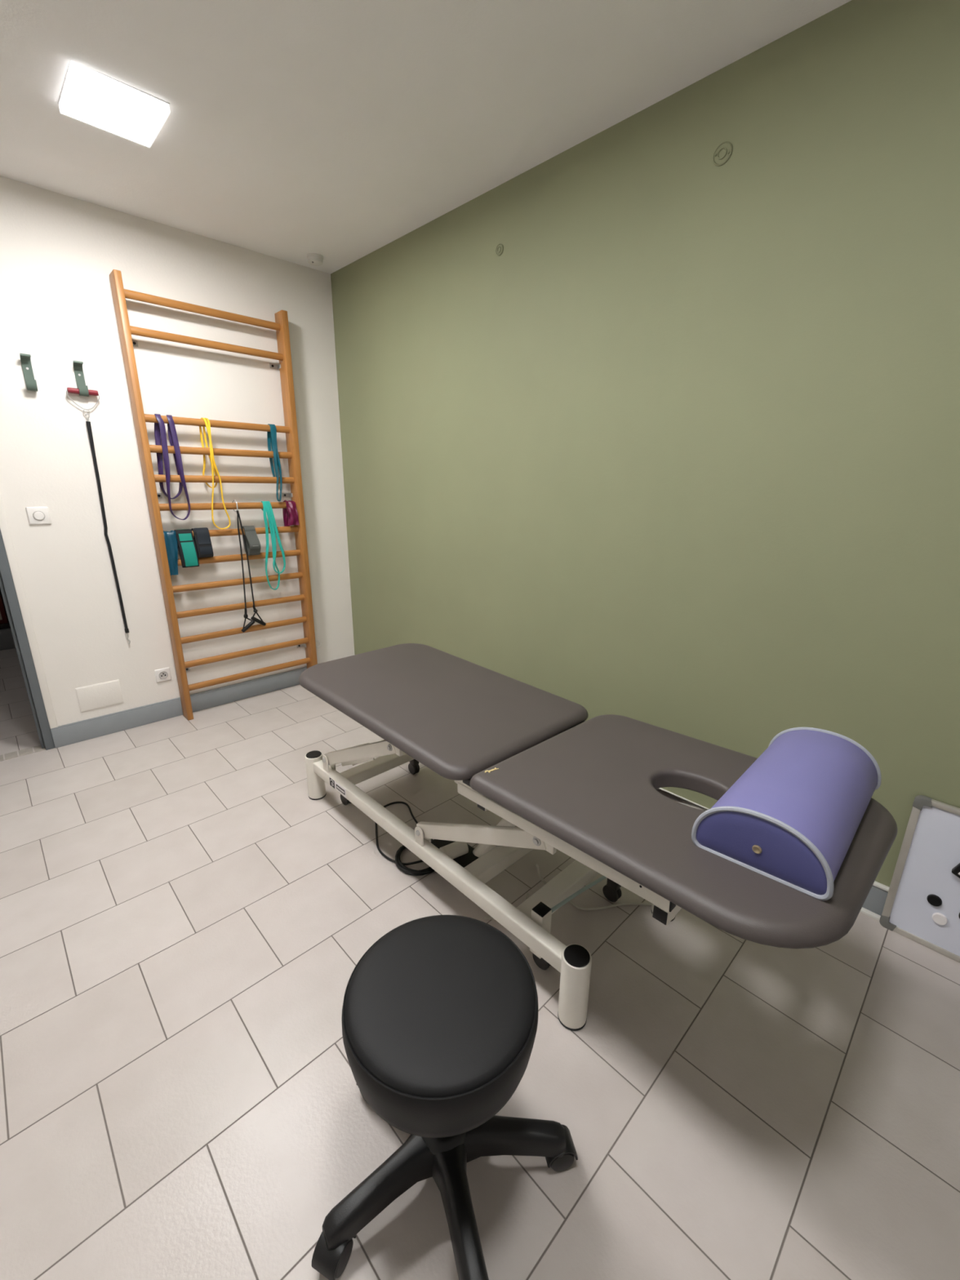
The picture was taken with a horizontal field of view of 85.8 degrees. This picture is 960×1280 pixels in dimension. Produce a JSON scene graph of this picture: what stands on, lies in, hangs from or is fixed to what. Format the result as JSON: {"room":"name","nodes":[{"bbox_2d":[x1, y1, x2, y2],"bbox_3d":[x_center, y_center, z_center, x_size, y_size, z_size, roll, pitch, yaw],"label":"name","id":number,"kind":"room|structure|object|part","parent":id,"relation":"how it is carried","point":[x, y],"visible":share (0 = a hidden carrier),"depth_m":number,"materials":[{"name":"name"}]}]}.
{"room":"physiotherapy treatment room","nodes":[
{"label":"physiotherapy treatment room","id":0,"kind":"room"},
{"bbox_2d":[0,176,354,735],"bbox_3d":[-2.072,-0.793,2.659,3.000,2.700,0.120,-15,23,-42],"label":"wall","id":1,"kind":"structure","parent":0,"point":[59,253],"depth_m":2.79,"materials":[{"name":"white paint"}]},
{"bbox_2d":[0,744,45,761],"bbox_3d":[-2.654,0.663,2.496,0.868,0.012,0.082,-15,23,-42],"label":"threshold","id":2,"kind":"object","parent":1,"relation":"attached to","point":[38,748],"depth_m":2.71,"materials":[{"name":"tile"}]},
{"bbox_2d":[0,529,54,750],"bbox_3d":[-2.639,-0.348,2.216,0.900,2.090,0.126,-15,23,-42],"label":"door frame","id":3,"kind":"structure","parent":1,"relation":"in","point":[7,588],"depth_m":2.60,"materials":[{"name":"grey paint"}]},
{"bbox_2d":[19,353,37,391],"bbox_3d":[-2.086,-1.235,2.386,0.036,0.152,0.045,-15,23,-42],"label":"hook","id":4,"kind":"object","parent":1,"relation":"attached to","point":[31,384],"visible":1,"depth_m":2.39,"materials":[{"name":"metal"}]},
{"bbox_2d":[0,493,57,728],"bbox_3d":[-2.269,-0.442,2.489,0.032,2.120,0.027,-15,23,-42],"label":"trim","id":5,"kind":"structure","parent":1,"relation":"attached to","point":[4,527],"depth_m":2.57,"materials":[{"name":"white paint"}]},
{"bbox_2d":[25,506,51,524],"bbox_3d":[-2.161,-0.609,2.528,0.086,0.084,0.018,-15,23,-42],"label":"light switch","id":6,"kind":"object","parent":1,"relation":"attached to","point":[36,515],"visible":1,"depth_m":2.52,"materials":[{"name":"white plastic"}]},
{"bbox_2d":[72,360,88,396],"bbox_3d":[-1.946,-1.273,2.517,0.036,0.152,0.045,-15,23,-42],"label":"hook","id":7,"kind":"object","parent":1,"relation":"attached to","point":[77,366],"visible":0.99,"depth_m":2.52,"materials":[{"name":"metal"}]},
{"bbox_2d":[66,387,130,644],"bbox_3d":[-1.957,-0.603,2.717,0.132,1.308,0.037,-15,23,-42],"label":"cord","id":8,"kind":"object","parent":7,"relation":"hanging from","point":[71,390],"visible":1,"depth_m":2.67,"materials":[{"name":"rubber"}]},
{"bbox_3d":[-1.967,-0.575,2.727,0.033,1.075,0.019,-15,23,-42],"label":"cord","id":9,"kind":"part","parent":8,"relation":"part of","materials":[{"name":"black rubber"}]},
{"bbox_2d":[75,679,123,712],"bbox_3d":[-2.111,0.309,2.867,0.199,0.140,0.010,-15,23,-42],"label":"access panel","id":10,"kind":"object","parent":1,"relation":"attached to","point":[91,697],"visible":1,"depth_m":2.86,"materials":[{"name":"white paint"}]},
{"bbox_2d":[154,666,171,682],"bbox_3d":[-1.881,0.207,3.064,0.079,0.079,0.016,-15,23,-42],"label":"power socket","id":11,"kind":"object","parent":1,"relation":"attached to","point":[162,674],"visible":1,"depth_m":3.06,"materials":[{"name":"white plastic"}]},
{"bbox_2d":[50,666,306,747],"bbox_3d":[-1.627,0.349,3.368,1.826,0.115,0.017,-15,23,-42],"label":"baseboard","id":12,"kind":"structure","parent":1,"relation":"attached to","point":[87,729],"depth_m":3.10,"materials":[{"name":"grey paint"}]},
{"bbox_2d":[109,269,317,719],"bbox_3d":[-1.481,-0.730,3.101,0.852,2.338,0.120,-15,23,-42],"label":"wall bars","id":13,"kind":"object","parent":1,"relation":"attached to","point":[120,294],"visible":0.98,"depth_m":3.04,"materials":[{"name":"brown wood"}]},
{"bbox_2d":[163,530,177,575],"bbox_3d":[-1.731,-0.492,2.899,0.064,0.246,0.062,-15,23,-42],"label":"band","id":14,"kind":"object","parent":13,"relation":"hanging from","point":[171,540],"visible":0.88,"depth_m":2.88,"materials":[{"name":"blue rubber"}]},
{"bbox_2d":[154,413,190,519],"bbox_3d":[-1.685,-0.935,2.815,0.116,0.545,0.086,-15,23,-42],"label":"band","id":15,"kind":"object","parent":13,"relation":"hanging from","point":[159,428],"visible":0.95,"depth_m":2.79,"materials":[{"name":"purple rubber"}]},
{"bbox_2d":[173,528,199,568],"bbox_3d":[-1.670,-0.522,2.939,0.089,0.210,0.071,-15,23,-42],"label":"weight","id":16,"kind":"object","parent":13,"relation":"attached to","point":[187,549],"visible":0.98,"depth_m":2.92,"materials":[{"name":"teal fabric"}]},
{"bbox_2d":[191,527,213,558],"bbox_3d":[-1.608,-0.564,2.989,0.081,0.168,0.079,-15,23,-42],"label":"weight","id":17,"kind":"object","parent":13,"relation":"attached to","point":[202,538],"visible":0.93,"depth_m":2.97,"materials":[{"name":"black fabric"}]},
{"bbox_2d":[199,417,231,528],"bbox_3d":[-1.531,-0.948,2.967,0.099,0.607,0.072,-15,23,-42],"label":"band","id":18,"kind":"object","parent":13,"relation":"hanging from","point":[214,468],"visible":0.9,"depth_m":2.94,"materials":[{"name":"yellow rubber"}]},
{"bbox_2d":[231,499,266,632],"bbox_3d":[-1.449,-0.449,3.187,0.155,0.803,0.074,-15,23,-42],"label":"trainer","id":19,"kind":"object","parent":13,"relation":"hanging from","point":[253,620],"visible":0.98,"depth_m":3.20,"materials":[{"name":"fabric"}]},
{"bbox_3d":[-1.452,-0.469,3.148,0.031,0.589,0.008,-15,23,-42],"label":"cord","id":20,"kind":"part","parent":19,"relation":"part of","materials":[{"name":"black rubber"}]},
{"bbox_3d":[-1.430,-0.479,3.162,0.034,0.577,0.008,-15,23,-42],"label":"cord","id":21,"kind":"part","parent":19,"relation":"part of","materials":[{"name":"black rubber"}]},
{"bbox_3d":[-1.462,-0.130,3.242,0.078,0.143,0.025,-15,23,-42],"label":"handle","id":22,"kind":"part","parent":19,"relation":"part of","materials":[{"name":"black plastic"}]},
{"bbox_3d":[-1.411,-0.157,3.280,0.079,0.136,0.025,-15,23,-42],"label":"handle","id":23,"kind":"part","parent":19,"relation":"part of","materials":[{"name":"black plastic"}]},
{"bbox_2d":[242,525,260,555],"bbox_3d":[-1.401,-0.609,3.163,0.063,0.176,0.110,-15,23,-42],"label":"weight","id":24,"kind":"object","parent":13,"relation":"attached to","point":[252,542],"visible":0.94,"depth_m":3.15,"materials":[{"name":"grey fabric"}]},
{"bbox_2d":[261,501,285,590],"bbox_3d":[-1.323,-0.597,3.279,0.127,0.552,0.078,-15,23,-42],"label":"band","id":25,"kind":"object","parent":13,"relation":"hanging from","point":[267,508],"visible":0.99,"depth_m":3.24,"materials":[{"name":"teal rubber"}]},
{"bbox_2d":[266,423,282,501],"bbox_3d":[-1.266,-1.091,3.191,0.045,0.453,0.079,-15,23,-42],"label":"band","id":26,"kind":"object","parent":13,"relation":"hanging from","point":[272,435],"visible":0.93,"depth_m":3.17,"materials":[{"name":"blue rubber"}]},
{"bbox_2d":[282,499,299,526],"bbox_3d":[-1.219,-0.798,3.319,0.073,0.199,0.077,-15,23,-42],"label":"band","id":27,"kind":"object","parent":13,"relation":"hanging from","point":[290,513],"visible":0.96,"depth_m":3.31,"materials":[{"name":"purple rubber"}]},
{"bbox_2d":[0,0,851,274],"bbox_3d":[-0.540,-1.606,0.780,3.240,0.243,4.490,-15,23,-42],"label":"ceiling","id":28,"kind":"structure","parent":0,"point":[337,131],"depth_m":1.71,"materials":[{"name":"paint"}]},
{"bbox_2d":[57,59,169,147],"bbox_3d":[-1.259,-1.835,1.776,0.274,0.034,0.278,-15,23,-42],"label":"recessed light","id":29,"kind":"object","parent":28,"relation":"in","point":[88,95],"visible":1,"depth_m":1.75,"materials":[{"name":"white plastic"}]},
{"bbox_2d":[306,253,323,266],"bbox_3d":[-0.957,-2.207,2.998,0.094,0.046,0.094,-15,23,-42],"label":"smoke detector","id":30,"kind":"object","parent":28,"relation":"attached to","point":[313,259],"visible":1,"depth_m":2.97,"materials":[{"name":"beige plastic"}]},
{"bbox_2d":[0,648,959,1279],"bbox_3d":[-1.782,0.641,2.758,3.200,0.100,7.950,-15,23,-42],"label":"floor","id":31,"kind":"structure","parent":0,"point":[184,930],"depth_m":1.29,"materials":[{"name":"tile"}]},
{"bbox_2d":[0,589,15,650],"bbox_3d":[-4.392,-0.727,4.121,1.400,1.700,0.470,-15,23,-42],"label":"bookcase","id":32,"kind":"object","parent":31,"relation":"on","point":[6,641],"visible":0.02,"depth_m":4.38,"materials":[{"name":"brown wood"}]},
{"bbox_2d":[0,594,8,623],"bbox_3d":[-4.234,-0.258,4.371,0.300,0.240,0.264,-15,23,-42],"label":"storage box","id":33,"kind":"object","parent":32,"relation":"on","point":[3,620],"visible":1,"depth_m":4.38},
{"bbox_3d":[-4.398,-0.095,4.309,1.320,0.040,0.390,-15,23,-42],"label":"shelf","id":34,"kind":"part","parent":32,"relation":"part of","materials":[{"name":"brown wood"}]},
{"bbox_2d":[311,915,577,1279],"bbox_3d":[-0.089,0.874,1.005,0.508,0.481,0.508,-15,23,-42],"label":"stool","id":35,"kind":"object","parent":31,"relation":"on","point":[440,1012],"visible":1,"depth_m":0.93,"materials":[{"name":"black leather"}]},
{"bbox_3d":[-0.189,1.042,0.988,0.223,0.068,0.084,-11,20,-35],"label":"leg","id":36,"kind":"part","parent":35,"relation":"part of","materials":[{"name":"black plastic"}]},
{"bbox_3d":[-0.072,0.700,0.973,0.361,0.130,0.361,-15,23,-42],"label":"seat","id":37,"kind":"part","parent":35,"relation":"part of","materials":[{"name":"black leather"}]},
{"bbox_3d":[-0.032,1.058,0.940,0.084,0.068,0.223,-5,17,-18],"label":"leg","id":38,"kind":"part","parent":35,"relation":"part of","materials":[{"name":"black plastic"}]},
{"bbox_3d":[0.065,1.021,1.069,0.223,0.068,0.084,0,17,0],"label":"leg","id":39,"kind":"part","parent":35,"relation":"part of","materials":[{"name":"black plastic"}]},
{"bbox_2d":[298,643,897,1031],"bbox_3d":[0.115,0.546,1.807,0.755,0.663,1.993,-15,23,-42],"label":"table","id":40,"kind":"object","parent":31,"relation":"on","point":[588,791],"visible":0.91,"depth_m":1.46,"materials":[{"name":"grey leather"}]},
{"bbox_3d":[-0.745,0.611,2.339,0.076,0.203,0.076,-15,23,-42],"label":"leg","id":41,"kind":"part","parent":40,"relation":"part of","materials":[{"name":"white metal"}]},
{"bbox_3d":[-0.474,0.440,2.009,0.024,0.309,0.543,-15,23,-42],"label":"lift arm","id":42,"kind":"part","parent":40,"relation":"part of","materials":[{"name":"white metal"}]},
{"bbox_3d":[-0.355,0.427,2.249,0.436,0.195,0.286,-15,23,-42],"label":"lift plate","id":43,"kind":"part","parent":40,"relation":"part of","materials":[{"name":"white metal"}]},
{"bbox_3d":[-0.247,0.705,1.832,0.044,0.052,1.385,-15,23,-42],"label":"rail","id":44,"kind":"part","parent":40,"relation":"part of","materials":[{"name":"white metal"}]},
{"bbox_2d":[298,643,588,780],"bbox_3d":[-0.195,0.207,2.020,0.681,0.077,1.074,-15,23,-42],"label":"cushion","id":45,"kind":"object","parent":40,"relation":"on","point":[460,718],"depth_m":1.86,"materials":[{"name":"grey leather"}]},
{"bbox_3d":[-0.096,0.764,1.869,0.097,0.056,0.056,-10,19,-31],"label":"motor","id":46,"kind":"part","parent":40,"relation":"part of","materials":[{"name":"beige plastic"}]},
{"bbox_3d":[-0.094,0.804,1.905,0.120,0.080,0.200,-15,23,-42],"label":"motor","id":47,"kind":"part","parent":40,"relation":"part of","materials":[{"name":"black plastic"}]},
{"bbox_3d":[0.005,0.409,1.534,0.109,0.051,0.130,-15,23,-42],"label":"hinge plate","id":48,"kind":"part","parent":40,"relation":"part of","materials":[{"name":"white metal"}]},
{"bbox_3d":[-0.017,0.585,1.560,0.024,0.304,0.557,-15,23,-42],"label":"lift arm","id":49,"kind":"part","parent":40,"relation":"part of","materials":[{"name":"white metal"}]},
{"bbox_3d":[0.176,0.842,1.496,0.044,0.148,0.042,-15,23,-42],"label":"castor post","id":50,"kind":"part","parent":40,"relation":"part of","materials":[{"name":"white metal"}]},
{"bbox_3d":[0.173,0.493,1.314,0.030,0.062,0.664,-15,23,-42],"label":"rail","id":51,"kind":"part","parent":40,"relation":"part of","materials":[{"name":"white metal"}]},
{"bbox_3d":[0.249,0.911,1.359,0.076,0.203,0.076,-15,23,-42],"label":"leg","id":52,"kind":"part","parent":40,"relation":"part of","materials":[{"name":"white metal"}]},
{"bbox_3d":[0.432,0.428,1.551,0.045,0.038,0.600,-15,23,-42],"label":"rail","id":53,"kind":"part","parent":40,"relation":"part of","materials":[{"name":"white metal"}]},
{"bbox_2d":[470,714,897,948],"bbox_3d":[0.487,0.394,1.311,0.679,0.083,0.853,-15,23,-42],"label":"cushion","id":54,"kind":"object","parent":40,"relation":"on","point":[592,785],"depth_m":1.17,"materials":[{"name":"grey leather"}]},
{"bbox_2d":[691,727,881,900],"bbox_3d":[0.709,0.343,1.158,0.513,0.134,0.264,-15,23,-42],"label":"cushion","id":55,"kind":"object","parent":40,"relation":"on","point":[793,818],"visible":1,"depth_m":1.04,"materials":[{"name":"purple leather"}]},
{"bbox_3d":[0.533,0.392,0.986,0.238,0.120,0.006,16,23,42],"label":"panel","id":56,"kind":"part","parent":55,"relation":"part of","materials":[{"name":"purple leather"}]},
{"bbox_2d":[879,795,959,962],"bbox_3d":[1.541,0.768,1.427,0.042,0.477,0.622,-15,23,-42],"label":"whiteboard","id":57,"kind":"object","parent":31,"relation":"on","point":[930,850],"visible":1,"depth_m":1.58,"materials":[{"name":"metal"}]},
{"bbox_2d":[926,893,942,906],"bbox_3d":[1.392,0.798,1.581,0.010,0.035,0.035,-15,23,-42],"label":"magnet","id":58,"kind":"object","parent":57,"relation":"attached to","point":[935,900],"visible":1,"depth_m":1.58,"materials":[{"name":"black plastic"}]},
{"bbox_2d":[932,912,947,924],"bbox_3d":[1.406,0.854,1.579,0.010,0.035,0.035,-15,23,-42],"label":"magnet","id":59,"kind":"object","parent":57,"relation":"attached to","point":[940,918],"visible":1,"depth_m":1.58,"materials":[{"name":"white plastic"}]},
{"bbox_2d":[951,862,959,878],"bbox_3d":[1.437,0.692,1.500,0.026,0.076,0.099,-15,23,-42],"label":"eraser","id":60,"kind":"object","parent":57,"relation":"attached to","point":[956,870],"visible":1,"depth_m":1.52,"materials":[{"name":"black plastic"}]},
{"bbox_2d":[330,0,959,887],"bbox_3d":[0.566,-0.631,2.199,0.129,2.700,4.490,-15,23,-42],"label":"wall","id":61,"kind":"structure","parent":0,"point":[682,455],"depth_m":1.82,"materials":[{"name":"green paint"}]},
{"bbox_2d":[353,654,888,892],"bbox_3d":[0.510,0.567,2.510,0.020,0.011,4.250,-15,23,-42],"label":"trim","id":62,"kind":"structure","parent":61,"relation":"attached to","point":[876,884],"depth_m":1.71,"materials":[{"name":"white paint"}]},
{"bbox_2d":[859,906,880,920],"bbox_3d":[0.504,0.673,2.537,0.034,0.013,4.250,-15,23,-42],"label":"trim","id":63,"kind":"structure","parent":61,"relation":"attached to","point":[863,910],"depth_m":1.73,"materials":[{"name":"white tile"}]},
{"bbox_2d":[862,885,888,915],"bbox_3d":[0.511,0.622,2.528,0.017,0.108,4.250,-15,23,-42],"label":"baseboard","id":64,"kind":"structure","parent":61,"relation":"attached to","point":[875,900],"depth_m":1.72,"materials":[{"name":"grey paint"}]}
]}

